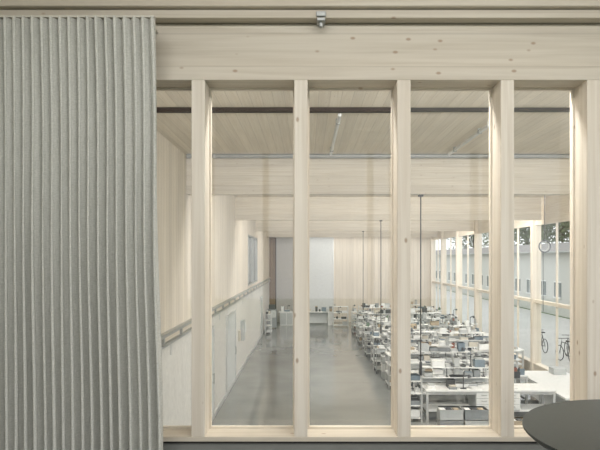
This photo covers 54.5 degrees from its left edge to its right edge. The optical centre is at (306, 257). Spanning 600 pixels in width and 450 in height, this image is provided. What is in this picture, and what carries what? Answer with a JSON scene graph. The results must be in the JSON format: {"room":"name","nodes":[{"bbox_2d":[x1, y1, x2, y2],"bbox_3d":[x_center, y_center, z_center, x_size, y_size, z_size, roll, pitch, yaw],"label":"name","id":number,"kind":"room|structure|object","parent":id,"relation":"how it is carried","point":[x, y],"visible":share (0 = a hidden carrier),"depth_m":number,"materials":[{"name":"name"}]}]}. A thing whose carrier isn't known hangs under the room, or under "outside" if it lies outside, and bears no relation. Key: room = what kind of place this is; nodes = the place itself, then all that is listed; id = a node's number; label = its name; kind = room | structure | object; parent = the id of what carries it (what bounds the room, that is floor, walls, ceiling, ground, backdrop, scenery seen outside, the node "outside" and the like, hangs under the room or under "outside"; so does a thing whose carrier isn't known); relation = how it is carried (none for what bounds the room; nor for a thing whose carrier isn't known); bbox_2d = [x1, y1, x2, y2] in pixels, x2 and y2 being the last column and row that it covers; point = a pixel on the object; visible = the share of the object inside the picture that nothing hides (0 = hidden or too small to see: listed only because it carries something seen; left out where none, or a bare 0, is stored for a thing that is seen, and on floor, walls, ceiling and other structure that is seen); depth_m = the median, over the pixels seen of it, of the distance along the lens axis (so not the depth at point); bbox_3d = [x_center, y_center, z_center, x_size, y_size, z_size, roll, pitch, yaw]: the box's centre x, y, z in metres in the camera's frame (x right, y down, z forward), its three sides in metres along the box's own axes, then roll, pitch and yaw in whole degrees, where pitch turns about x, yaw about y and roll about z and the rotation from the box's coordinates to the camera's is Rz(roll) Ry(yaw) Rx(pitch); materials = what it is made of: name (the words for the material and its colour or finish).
{"room":"meeting room","nodes":[
{"label":"meeting room","id":0,"kind":"room"},
{"bbox_2d":[0,15,157,32],"bbox_3d":[-1.740,-1.394,3.479,1.720,0.012,0.239,0,0,0],"label":"rail","id":1,"kind":"object","parent":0,"point":[1,16],"depth_m":3.36,"materials":[{"name":"grey metal"}]},
{"bbox_2d":[0,15,162,449],"bbox_3d":[-1.574,0.048,3.367,1.469,2.865,0.111,0,0,0],"label":"curtain","id":2,"kind":"object","parent":1,"relation":"hanging from","point":[81,345],"visible":1,"depth_m":3.36,"materials":[{"name":"fabric"}]},
{"bbox_2d":[157,131,268,424],"bbox_3d":[-2.750,1.125,22.405,0.200,6.750,37.190,0,0,0],"label":"wall","id":3,"kind":"structure","parent":0,"point":[229,235],"depth_m":12.93,"materials":[{"name":"white paint"}]},
{"bbox_2d":[212,326,214,417],"bbox_3d":[-2.606,3.200,15.200,0.085,2.600,2.400,0,0,0],"label":"door","id":4,"kind":"structure","parent":3,"relation":"in","point":[213,327],"depth_m":16.32,"materials":[{"name":"metal"}]},
{"bbox_2d":[161,278,270,348],"bbox_3d":[-2.600,1.500,22.385,0.100,0.240,37.030,0,0,0],"label":"trim","id":5,"kind":"structure","parent":3,"relation":"attached to","point":[172,335],"depth_m":13.11,"materials":[{"name":"wood"}]},
{"bbox_2d":[170,299,264,420],"bbox_3d":[-2.630,3.060,22.900,0.040,2.880,35.800,0,0,0],"label":"baseboard","id":6,"kind":"structure","parent":3,"relation":"attached to","point":[257,341],"depth_m":20.99,"materials":[{"name":"metal"}]},
{"bbox_2d":[226,310,236,395],"bbox_3d":[-2.606,3.200,20.200,0.085,2.600,2.400,0,0,0],"label":"door","id":7,"kind":"structure","parent":3,"relation":"in","point":[231,348],"depth_m":19.99,"materials":[{"name":"metal"}]},
{"bbox_2d":[238,320,245,340],"bbox_3d":[-2.579,2.900,23.450,0.138,0.800,2.100,0,0,0],"label":"upper cabinet","id":8,"kind":"object","parent":3,"relation":"attached to","point":[241,333],"visible":1,"depth_m":23.20,"materials":[{"name":"grey plastic"}]},
{"bbox_2d":[248,235,257,285],"bbox_3d":[-2.710,0.100,28.600,0.160,2.300,4.800,0,0,0],"label":"window","id":9,"kind":"structure","parent":3,"relation":"in","point":[252,241],"depth_m":28.57,"materials":[{"name":"glass"}]},
{"bbox_2d":[260,296,262,334],"bbox_3d":[-2.606,3.350,33.600,0.085,2.300,1.200,0,0,0],"label":"door","id":10,"kind":"structure","parent":3,"relation":"in","point":[261,297],"depth_m":33.61,"materials":[{"name":"metal"}]},
{"bbox_2d":[0,9,599,23],"bbox_3d":[1.175,-1.476,3.665,7.650,0.052,0.290,0,0,0],"label":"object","id":11,"kind":"structure","parent":0,"point":[163,16],"depth_m":3.52,"materials":[{"name":"brown wood"}]},
{"bbox_2d":[316,11,325,27],"bbox_3d":[0.085,-1.442,3.547,0.060,0.085,0.085,0,0,0],"label":"bracket","id":12,"kind":"object","parent":11,"relation":"attached to","point":[320,15],"visible":1,"depth_m":3.51,"materials":[{"name":"metal"}]},
{"bbox_2d":[0,0,599,8],"bbox_3d":[1.175,-1.877,3.645,7.650,0.746,0.330,0,0,0],"label":"ceiling","id":13,"kind":"structure","parent":0,"point":[4,4],"depth_m":3.48,"materials":[{"name":"brown wood"}]},
{"bbox_2d":[269,237,429,321],"bbox_3d":[3.075,1.125,41.100,11.850,6.750,0.200,0,0,0],"label":"wall","id":14,"kind":"structure","parent":0,"point":[362,265],"depth_m":41.00,"materials":[{"name":"grey paint"}]},
{"bbox_2d":[275,238,333,308],"bbox_3d":[-0.170,1.550,40.980,4.100,5.900,0.040,0,0,0],"label":"trim","id":15,"kind":"structure","parent":14,"relation":"attached to","point":[275,238],"depth_m":40.96,"materials":[{"name":"metal"}]},
{"bbox_2d":[267,231,437,236],"bbox_3d":[3.000,-1.825,38.720,11.300,0.850,0.240,0,0,0],"label":"ceiling beam","id":16,"kind":"structure","parent":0,"point":[269,233],"depth_m":38.60,"materials":[{"name":"beige wood"}]},
{"bbox_2d":[156,91,569,197],"bbox_3d":[3.075,-2.350,22.505,11.850,0.200,37.390,0,0,0],"label":"ceiling","id":17,"kind":"structure","parent":0,"point":[431,132],"depth_m":9.83,"materials":[{"name":"brown wood"}]},
{"bbox_2d":[329,113,341,155],"bbox_3d":[0.500,-2.202,10.586,0.070,0.094,3.428,0,0,0],"label":"conduit","id":18,"kind":"object","parent":17,"relation":"attached to","point":[338,119],"depth_m":10.04,"materials":[{"name":"white metal"}]},
{"bbox_2d":[157,107,569,112],"bbox_3d":[1.450,-2.218,8.750,7.500,0.061,0.100,0,0,0],"label":"ceiling track","id":19,"kind":"object","parent":17,"relation":"attached to","point":[159,109],"depth_m":8.71,"materials":[{"name":"black metal"}]},
{"bbox_2d":[418,195,422,375],"bbox_3d":[2.520,0.600,12.920,0.100,4.000,0.100,0,0,0],"label":"power cable","id":20,"kind":"object","parent":17,"relation":"hanging from","point":[420,196],"visible":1,"depth_m":12.91,"materials":[{"name":"black metal"}]},
{"bbox_2d":[448,121,488,155],"bbox_3d":[3.000,-2.202,10.936,0.070,0.094,2.728,0,0,0],"label":"light fixture","id":21,"kind":"object","parent":17,"relation":"attached to","point":[479,131],"depth_m":10.61,"materials":[{"name":"white metal"}]},
{"bbox_2d":[538,195,550,252],"bbox_3d":[5.750,-0.474,14.104,0.308,3.549,0.068,0,0,0],"label":"cable reel","id":22,"kind":"object","parent":17,"relation":"hanging from","point":[544,239],"visible":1,"depth_m":14.10,"materials":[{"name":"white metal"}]},
{"bbox_2d":[256,220,473,230],"bbox_3d":[3.000,-1.825,30.320,11.300,0.850,0.240,0,0,0],"label":"ceiling beam","id":23,"kind":"structure","parent":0,"point":[261,225],"depth_m":30.20,"materials":[{"name":"beige wood"}]},
{"bbox_2d":[186,158,569,194],"bbox_3d":[3.000,-1.825,12.920,11.300,0.850,0.240,0,0,0],"label":"ceiling beam","id":24,"kind":"structure","parent":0,"point":[230,176],"depth_m":12.80,"materials":[{"name":"beige wood"}]},
{"bbox_2d":[186,153,569,158],"bbox_3d":[2.950,-2.200,12.600,11.100,0.099,0.110,0,0,0],"label":"ceiling pipe","id":25,"kind":"object","parent":24,"relation":"attached to","point":[214,155],"depth_m":12.56,"materials":[{"name":"grey metal"}]},
{"bbox_2d":[156,24,599,65],"bbox_3d":[1.175,-1.312,3.705,7.650,0.265,0.210,0,0,0],"label":"beam","id":26,"kind":"structure","parent":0,"point":[176,44],"depth_m":3.60,"materials":[{"name":"beige wood"}]},
{"bbox_2d":[212,322,544,424],"bbox_3d":[3.075,4.600,19.000,11.850,0.200,44.400,0,0,0],"label":"floor","id":27,"kind":"structure","parent":0,"point":[345,388],"depth_m":20.10,"materials":[{"name":"concrete"}]},
{"bbox_2d":[265,309,271,333],"bbox_3d":[-2.300,3.787,34.900,0.360,1.426,0.900,0,0,0],"label":"storage rack","id":28,"kind":"object","parent":27,"relation":"on","point":[267,329],"visible":1,"depth_m":34.70,"materials":[{"name":"metal"}]},
{"bbox_2d":[267,304,276,327],"bbox_3d":[-2.250,3.750,37.490,0.600,1.500,0.620,0,0,0],"label":"cabinet","id":29,"kind":"object","parent":27,"relation":"on","point":[271,306],"visible":0.69,"depth_m":37.20,"materials":[{"name":"grey plastic"}]},
{"bbox_2d":[279,305,332,324],"bbox_3d":[-0.075,3.830,39.250,3.650,1.340,0.700,0,0,0],"label":"countertop","id":30,"kind":"structure","parent":27,"relation":"on","point":[286,317],"depth_m":39.01,"materials":[{"name":"white laminate"}]},
{"bbox_2d":[333,304,347,326],"bbox_3d":[2.200,3.763,38.181,1.000,1.474,0.538,0,0,0],"label":"storage rack","id":31,"kind":"object","parent":27,"relation":"on","point":[344,323],"visible":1,"depth_m":38.05,"materials":[{"name":"metal"}]},
{"bbox_2d":[351,305,357,328],"bbox_3d":[2.980,3.723,36.700,0.360,1.554,0.900,0,0,0],"label":"storage rack","id":32,"kind":"object","parent":27,"relation":"on","point":[353,309],"visible":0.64,"depth_m":36.67,"materials":[{"name":"metal"}]},
{"bbox_2d":[352,316,360,332],"bbox_3d":[2.920,3.976,34.494,0.460,1.043,0.798,0,0,0],"label":"trolley","id":33,"kind":"object","parent":27,"relation":"on","point":[353,317],"visible":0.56,"depth_m":34.46,"materials":[{"name":"metal"}]},
{"bbox_2d":[356,314,363,338],"bbox_3d":[2.990,3.856,32.931,0.381,1.288,0.963,0,0,0],"label":"storage rack","id":34,"kind":"object","parent":27,"relation":"on","point":[358,315],"visible":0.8,"depth_m":32.51,"materials":[{"name":"metal"}]},
{"bbox_2d":[357,319,367,341],"bbox_3d":[2.920,3.849,30.694,0.460,1.298,0.798,0,0,0],"label":"trolley","id":35,"kind":"object","parent":27,"relation":"on","point":[360,325],"visible":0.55,"depth_m":30.40,"materials":[{"name":"metal"}]},
{"bbox_2d":[362,322,371,349],"bbox_3d":[2.980,3.831,29.000,0.360,1.337,0.900,0,0,0],"label":"storage rack","id":36,"kind":"object","parent":27,"relation":"on","point":[367,324],"visible":0.79,"depth_m":28.71,"materials":[{"name":"metal"}]},
{"bbox_2d":[365,332,374,356],"bbox_3d":[2.920,3.952,26.794,0.460,1.092,0.798,0,0,0],"label":"trolley","id":37,"kind":"object","parent":27,"relation":"on","point":[368,350],"visible":0.6,"depth_m":26.50,"materials":[{"name":"metal"}]},
{"bbox_2d":[358,303,387,320],"bbox_3d":[4.200,3.684,36.600,1.940,1.632,0.890,0,0,0],"label":"workbench","id":38,"kind":"object","parent":27,"relation":"on","point":[382,304],"visible":0.12,"depth_m":36.73,"materials":[{"name":"metal"}]},
{"bbox_2d":[364,305,384,331],"bbox_3d":[4.200,3.578,32.800,1.940,1.844,0.890,0,0,0],"label":"workbench","id":39,"kind":"object","parent":27,"relation":"on","point":[365,316],"visible":0.3,"depth_m":32.90,"materials":[{"name":"metal"}]},
{"bbox_2d":[371,330,380,363],"bbox_3d":[2.980,3.832,25.200,0.360,1.336,0.900,0,0,0],"label":"storage rack","id":40,"kind":"object","parent":27,"relation":"on","point":[375,334],"visible":0.83,"depth_m":25.05,"materials":[{"name":"metal"}]},
{"bbox_2d":[361,303,390,328],"bbox_3d":[4.200,3.604,34.700,1.940,1.793,0.890,0,0,0],"label":"workbench","id":41,"kind":"object","parent":27,"relation":"on","point":[387,305],"visible":0.23,"depth_m":34.80,"materials":[{"name":"metal"}]},
{"bbox_2d":[368,309,390,341],"bbox_3d":[4.200,3.598,30.900,1.940,1.804,0.890,0,0,0],"label":"workbench","id":42,"kind":"object","parent":27,"relation":"on","point":[385,311],"visible":0.32,"depth_m":31.04,"materials":[{"name":"metal"}]},
{"bbox_2d":[374,339,387,373],"bbox_3d":[2.965,3.849,22.994,0.550,1.298,0.798,0,0,0],"label":"trolley","id":43,"kind":"object","parent":27,"relation":"on","point":[380,348],"visible":0.62,"depth_m":22.80,"materials":[{"name":"metal"}]},
{"bbox_2d":[372,311,390,347],"bbox_3d":[4.200,3.578,28.892,1.940,1.844,0.906,0,0,0],"label":"workbench","id":44,"kind":"object","parent":27,"relation":"on","point":[387,316],"visible":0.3,"depth_m":29.03,"materials":[{"name":"metal"}]},
{"bbox_2d":[381,355,387,378],"bbox_3d":[3.100,4.076,21.800,0.620,0.848,0.420,0,0,0],"label":"storage rack","id":45,"kind":"object","parent":27,"relation":"on","point":[382,356],"visible":0.41,"depth_m":21.60,"materials":[{"name":"grey plastic"}]},
{"bbox_2d":[385,349,390,388],"bbox_3d":[2.989,3.723,20.543,0.377,1.554,0.986,0,0,0],"label":"storage rack","id":46,"kind":"object","parent":27,"relation":"on","point":[388,381],"visible":0.41,"depth_m":20.32,"materials":[{"name":"metal"}]},
{"bbox_2d":[376,316,417,356],"bbox_3d":[4.200,3.596,27.000,1.940,1.808,0.890,0,0,0],"label":"workbench","id":47,"kind":"object","parent":27,"relation":"on","point":[388,319],"visible":0.11,"depth_m":27.13,"materials":[{"name":"metal"}]},
{"bbox_2d":[381,324,426,354],"bbox_3d":[4.200,3.681,25.100,1.940,1.639,0.890,0,0,0],"label":"workbench","id":48,"kind":"object","parent":27,"relation":"on","point":[414,326],"visible":0.32,"depth_m":25.20,"materials":[{"name":"metal"}]},
{"bbox_2d":[387,327,435,351],"bbox_3d":[4.200,3.637,23.185,1.940,1.726,0.920,0,0,0],"label":"workbench","id":49,"kind":"object","parent":27,"relation":"on","point":[415,336],"visible":0.25,"depth_m":23.30,"materials":[{"name":"metal"}]},
{"bbox_2d":[411,373,422,421],"bbox_3d":[2.980,3.871,16.400,0.360,1.258,0.900,0,0,0],"label":"storage rack","id":50,"kind":"object","parent":27,"relation":"on","point":[415,412],"visible":0.55,"depth_m":16.01,"materials":[{"name":"metal"}]},
{"bbox_2d":[411,306,428,320],"bbox_3d":[6.275,3.624,34.883,1.990,1.752,0.924,0,0,0],"label":"workbench","id":51,"kind":"object","parent":27,"relation":"on","point":[412,315],"visible":0.08,"depth_m":34.98,"materials":[{"name":"metal"}]},
{"bbox_2d":[411,306,434,320],"bbox_3d":[6.250,3.603,32.800,1.940,1.794,0.890,0,0,0],"label":"workbench","id":52,"kind":"object","parent":27,"relation":"on","point":[414,306],"visible":0.12,"depth_m":32.89,"materials":[{"name":"metal"}]},
{"bbox_2d":[411,308,440,329],"bbox_3d":[6.250,3.591,31.100,1.940,1.818,0.890,0,0,0],"label":"workbench","id":53,"kind":"object","parent":27,"relation":"on","point":[413,310],"visible":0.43,"depth_m":31.21,"materials":[{"name":"metal"}]},
{"bbox_2d":[412,310,450,341],"bbox_3d":[6.250,3.553,28.900,1.940,1.894,0.890,0,0,0],"label":"workbench","id":54,"kind":"object","parent":27,"relation":"on","point":[423,316],"visible":0.32,"depth_m":29.03,"materials":[{"name":"metal"}]},
{"bbox_2d":[411,338,453,363],"bbox_3d":[4.200,3.676,20.400,1.940,1.648,0.890,0,0,0],"label":"workbench","id":55,"kind":"object","parent":27,"relation":"on","point":[446,342],"visible":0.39,"depth_m":20.51,"materials":[{"name":"metal"}]},
{"bbox_2d":[426,306,441,329],"bbox_3d":[8.000,3.776,36.597,1.040,1.448,0.747,0,0,0],"label":"workbench","id":56,"kind":"object","parent":27,"relation":"on","point":[429,308],"visible":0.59,"depth_m":36.64,"materials":[{"name":"metal"}]},
{"bbox_2d":[419,316,461,352],"bbox_3d":[6.250,3.603,27.200,1.940,1.794,0.890,0,0,0],"label":"workbench","id":57,"kind":"object","parent":27,"relation":"on","point":[454,322],"visible":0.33,"depth_m":27.31,"materials":[{"name":"metal"}]},
{"bbox_2d":[411,342,474,398],"bbox_3d":[4.200,3.589,18.300,1.940,1.823,0.890,0,0,0],"label":"workbench","id":58,"kind":"object","parent":27,"relation":"on","point":[425,347],"visible":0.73,"depth_m":18.41,"materials":[{"name":"metal"}]},
{"bbox_2d":[440,309,457,322],"bbox_3d":[8.000,3.678,32.800,1.040,1.644,0.740,0,0,0],"label":"workbench","id":59,"kind":"object","parent":27,"relation":"on","point":[451,319],"visible":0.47,"depth_m":32.83,"materials":[{"name":"metal"}]},
{"bbox_2d":[436,406,463,424],"bbox_3d":[3.750,4.218,15.300,0.620,0.564,0.420,0,0,0],"label":"crates","id":60,"kind":"object","parent":27,"relation":"on","point":[446,415],"visible":0.84,"depth_m":15.10,"materials":[{"name":"grey plastic"}]},
{"bbox_2d":[428,316,478,345],"bbox_3d":[6.282,3.503,25.085,2.003,1.994,0.920,0,0,0],"label":"workbench","id":61,"kind":"object","parent":27,"relation":"on","point":[432,323],"visible":0.43,"depth_m":25.24,"materials":[{"name":"metal"}]},
{"bbox_2d":[419,352,488,422],"bbox_3d":[4.210,3.578,16.300,1.959,1.844,0.890,0,0,0],"label":"workbench","id":62,"kind":"object","parent":27,"relation":"on","point":[456,384],"visible":0.91,"depth_m":16.39,"materials":[{"name":"metal"}]},
{"bbox_2d":[436,323,488,369],"bbox_3d":[6.250,3.553,23.400,1.940,1.894,0.890,0,0,0],"label":"workbench","id":63,"kind":"object","parent":27,"relation":"on","point":[479,339],"visible":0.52,"depth_m":23.50,"materials":[{"name":"metal"}]},
{"bbox_2d":[457,316,480,334],"bbox_3d":[8.000,3.678,28.890,1.040,1.644,0.761,0,0,0],"label":"workbench","id":64,"kind":"object","parent":27,"relation":"on","point":[474,327],"visible":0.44,"depth_m":28.91,"materials":[{"name":"metal"}]},
{"bbox_2d":[455,340,488,370],"bbox_3d":[6.020,3.701,20.400,1.540,1.599,0.890,0,0,0],"label":"workbench","id":65,"kind":"object","parent":27,"relation":"on","point":[472,343],"visible":0.16,"depth_m":20.51,"materials":[{"name":"metal"}]},
{"bbox_2d":[461,406,488,424],"bbox_3d":[4.400,4.218,15.300,0.620,0.564,0.420,0,0,0],"label":"crates","id":66,"kind":"object","parent":27,"relation":"on","point":[472,415],"visible":0.79,"depth_m":15.10,"materials":[{"name":"grey plastic"}]},
{"bbox_2d":[479,331,488,352],"bbox_3d":[8.000,3.850,25.100,1.040,1.300,0.740,0,0,0],"label":"workbench","id":67,"kind":"object","parent":27,"relation":"on","point":[486,338],"visible":0.06,"depth_m":25.13,"materials":[{"name":"metal"}]},
{"bbox_2d":[470,343,528,403],"bbox_3d":[6.020,3.503,18.300,1.540,1.994,0.890,0,0,0],"label":"workbench","id":68,"kind":"object","parent":27,"relation":"on","point":[481,347],"visible":0.23,"depth_m":18.39,"materials":[{"name":"metal"}]},
{"bbox_2d":[514,371,519,382],"bbox_3d":[6.325,3.975,17.550,0.494,1.050,0.554,0,0,0],"label":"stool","id":69,"kind":"object","parent":27,"relation":"on","point":[516,373],"visible":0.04,"depth_m":17.69,"materials":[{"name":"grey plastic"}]},
{"bbox_2d":[514,417,522,424],"bbox_3d":[5.600,4.360,15.300,0.620,0.280,0.420,0,0,0],"label":"crates","id":70,"kind":"object","parent":27,"relation":"on","point":[517,420],"visible":0.09,"depth_m":15.23,"materials":[{"name":"cardboard"}]},
{"bbox_2d":[514,347,524,367],"bbox_3d":[8.000,3.942,23.200,1.040,1.116,0.740,0,0,0],"label":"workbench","id":71,"kind":"object","parent":27,"relation":"on","point":[522,350],"visible":0.13,"depth_m":22.86,"materials":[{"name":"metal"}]},
{"bbox_2d":[514,383,556,411],"bbox_3d":[6.020,3.998,16.300,1.540,1.005,0.890,0,0,0],"label":"workbench","id":72,"kind":"object","parent":27,"relation":"on","point":[542,389],"visible":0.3,"depth_m":15.96,"materials":[{"name":"metal"}]},
{"bbox_2d":[518,366,569,404],"bbox_3d":[7.720,4.025,17.500,1.600,0.950,3.800,0,0,0],"label":"table","id":73,"kind":"object","parent":27,"relation":"on","point":[557,378],"visible":0.44,"depth_m":17.97,"materials":[{"name":"white laminate"}]},
{"bbox_2d":[163,80,599,449],"bbox_3d":[1.175,0.205,3.690,7.650,2.590,0.238,0,0,0],"label":"wooden posts","id":74,"kind":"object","parent":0,"point":[587,94],"depth_m":3.57,"materials":[{"name":"beige wood"}]},
{"bbox_2d":[163,429,536,442],"bbox_3d":[1.175,1.118,3.690,7.650,0.044,0.240,0,0,0],"label":"window sill","id":75,"kind":"structure","parent":74,"relation":"on","point":[169,435],"depth_m":3.60,"materials":[{"name":"brown wood"}]},
{"bbox_2d":[156,88,574,428],"bbox_3d":[1.170,0.003,3.748,7.378,2.186,0.025,0,0,0],"label":"window frame","id":76,"kind":"structure","parent":74,"relation":"attached to","point":[572,90],"depth_m":3.73,"materials":[{"name":"brown wood"}]},
{"bbox_2d":[156,66,599,87],"bbox_3d":[1.175,-1.133,3.690,7.650,0.086,0.240,0,0,0],"label":"header","id":77,"kind":"object","parent":74,"relation":"attached to","point":[166,76],"depth_m":3.57,"materials":[{"name":"beige wood"}]},
{"bbox_2d":[235,197,540,219],"bbox_3d":[3.000,-1.825,21.620,11.300,0.850,0.240,0,0,0],"label":"ceiling beam","id":78,"kind":"structure","parent":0,"point":[246,208],"depth_m":21.50,"materials":[{"name":"beige wood"}]},
{"bbox_2d":[430,195,569,370],"bbox_3d":[8.830,1.125,22.450,0.340,6.749,37.099,0,0,0],"label":"wall","id":79,"kind":"structure","parent":0,"point":[557,207],"depth_m":24.37,"materials":[{"name":"brown wood"}]},
{"bbox_3d":[3.075,1.650,0.305,11.850,0.300,7.010,0,0,0],"label":"floor","id":80,"kind":"structure","parent":0,"visible":0},
{"bbox_2d":[522,399,599,449],"bbox_3d":[1.600,1.130,2.500,1.270,0.740,1.270,0,0,0],"label":"round table","id":81,"kind":"object","parent":80,"relation":"on","point":[566,425],"visible":1,"depth_m":2.65,"materials":[{"name":"black metal"}]},
{"label":"outside","id":82,"kind":"structure","parent":0,"visible":0},
{"bbox_2d":[439,288,569,318],"bbox_3d":[40.000,4.805,80.000,240.000,0.190,280.000,0,0,0],"label":"ground","id":83,"kind":"structure","parent":82,"point":[439,288],"depth_m":51.85,"materials":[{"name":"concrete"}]},
{"bbox_2d":[447,233,487,248],"bbox_3d":[39.851,-7.470,138.827,16.948,24.340,19.315,0,0,0],"label":"tree","id":84,"kind":"object","parent":83,"relation":"on","point":[471,240],"visible":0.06,"depth_m":140.82,"materials":[{"name":"green plant"}]},
{"bbox_2d":[436,242,569,317],"bbox_3d":[24.940,1.600,67.500,10.120,6.200,126.000,0,0,0],"label":"neighbouring building","id":85,"kind":"structure","parent":83,"relation":"on","point":[548,260],"depth_m":54.20,"materials":[{"name":"concrete"}]},
{"bbox_2d":[482,231,545,246],"bbox_3d":[40.082,-8.132,121.202,15.530,25.664,22.593,0,0,0],"label":"tree","id":86,"kind":"object","parent":83,"relation":"on","point":[545,231],"visible":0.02,"depth_m":119.66,"materials":[{"name":"green plant"}]},
{"bbox_2d":[483,223,561,245],"bbox_3d":[38.291,-5.496,104.169,12.681,20.392,15.357,0,0,0],"label":"tree","id":87,"kind":"object","parent":83,"relation":"on","point":[521,230],"visible":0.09,"depth_m":100.22,"materials":[{"name":"green plant"}]},
{"bbox_2d":[520,222,569,244],"bbox_3d":[39.236,-5.522,87.491,13.007,20.445,20.532,0,0,0],"label":"tree","id":88,"kind":"object","parent":83,"relation":"on","point":[553,237],"visible":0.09,"depth_m":90.63,"materials":[{"name":"green plant"}]},
{"bbox_2d":[558,221,569,241],"bbox_3d":[38.552,-3.405,75.629,12.494,16.209,13.276,0,0,0],"label":"tree","id":89,"kind":"object","parent":83,"relation":"on","point":[567,226],"visible":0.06,"depth_m":75.47,"materials":[{"name":"green plant"}]},
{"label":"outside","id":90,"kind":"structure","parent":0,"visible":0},
{"bbox_2d":[436,288,569,373],"bbox_3d":[14.200,4.610,55.000,10.400,0.180,130.000,0,0,0],"label":"paving","id":91,"kind":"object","parent":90,"point":[548,322],"depth_m":37.92,"materials":[{"name":"grey concrete"}]},
{"bbox_2d":[541,331,547,352],"bbox_3d":[11.300,4.012,28.200,0.560,1.012,1.726,0,0,0],"label":"bicycle","id":92,"kind":"object","parent":91,"relation":"on","point":[542,332],"visible":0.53,"depth_m":27.84,"materials":[{"name":"black metal"}]},
{"bbox_2d":[555,338,569,360],"bbox_3d":[11.166,4.012,25.200,0.560,1.012,1.717,0,0,0],"label":"bicycle","id":93,"kind":"object","parent":91,"relation":"on","point":[568,341],"visible":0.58,"depth_m":25.39,"materials":[{"name":"black metal"}]}
]}

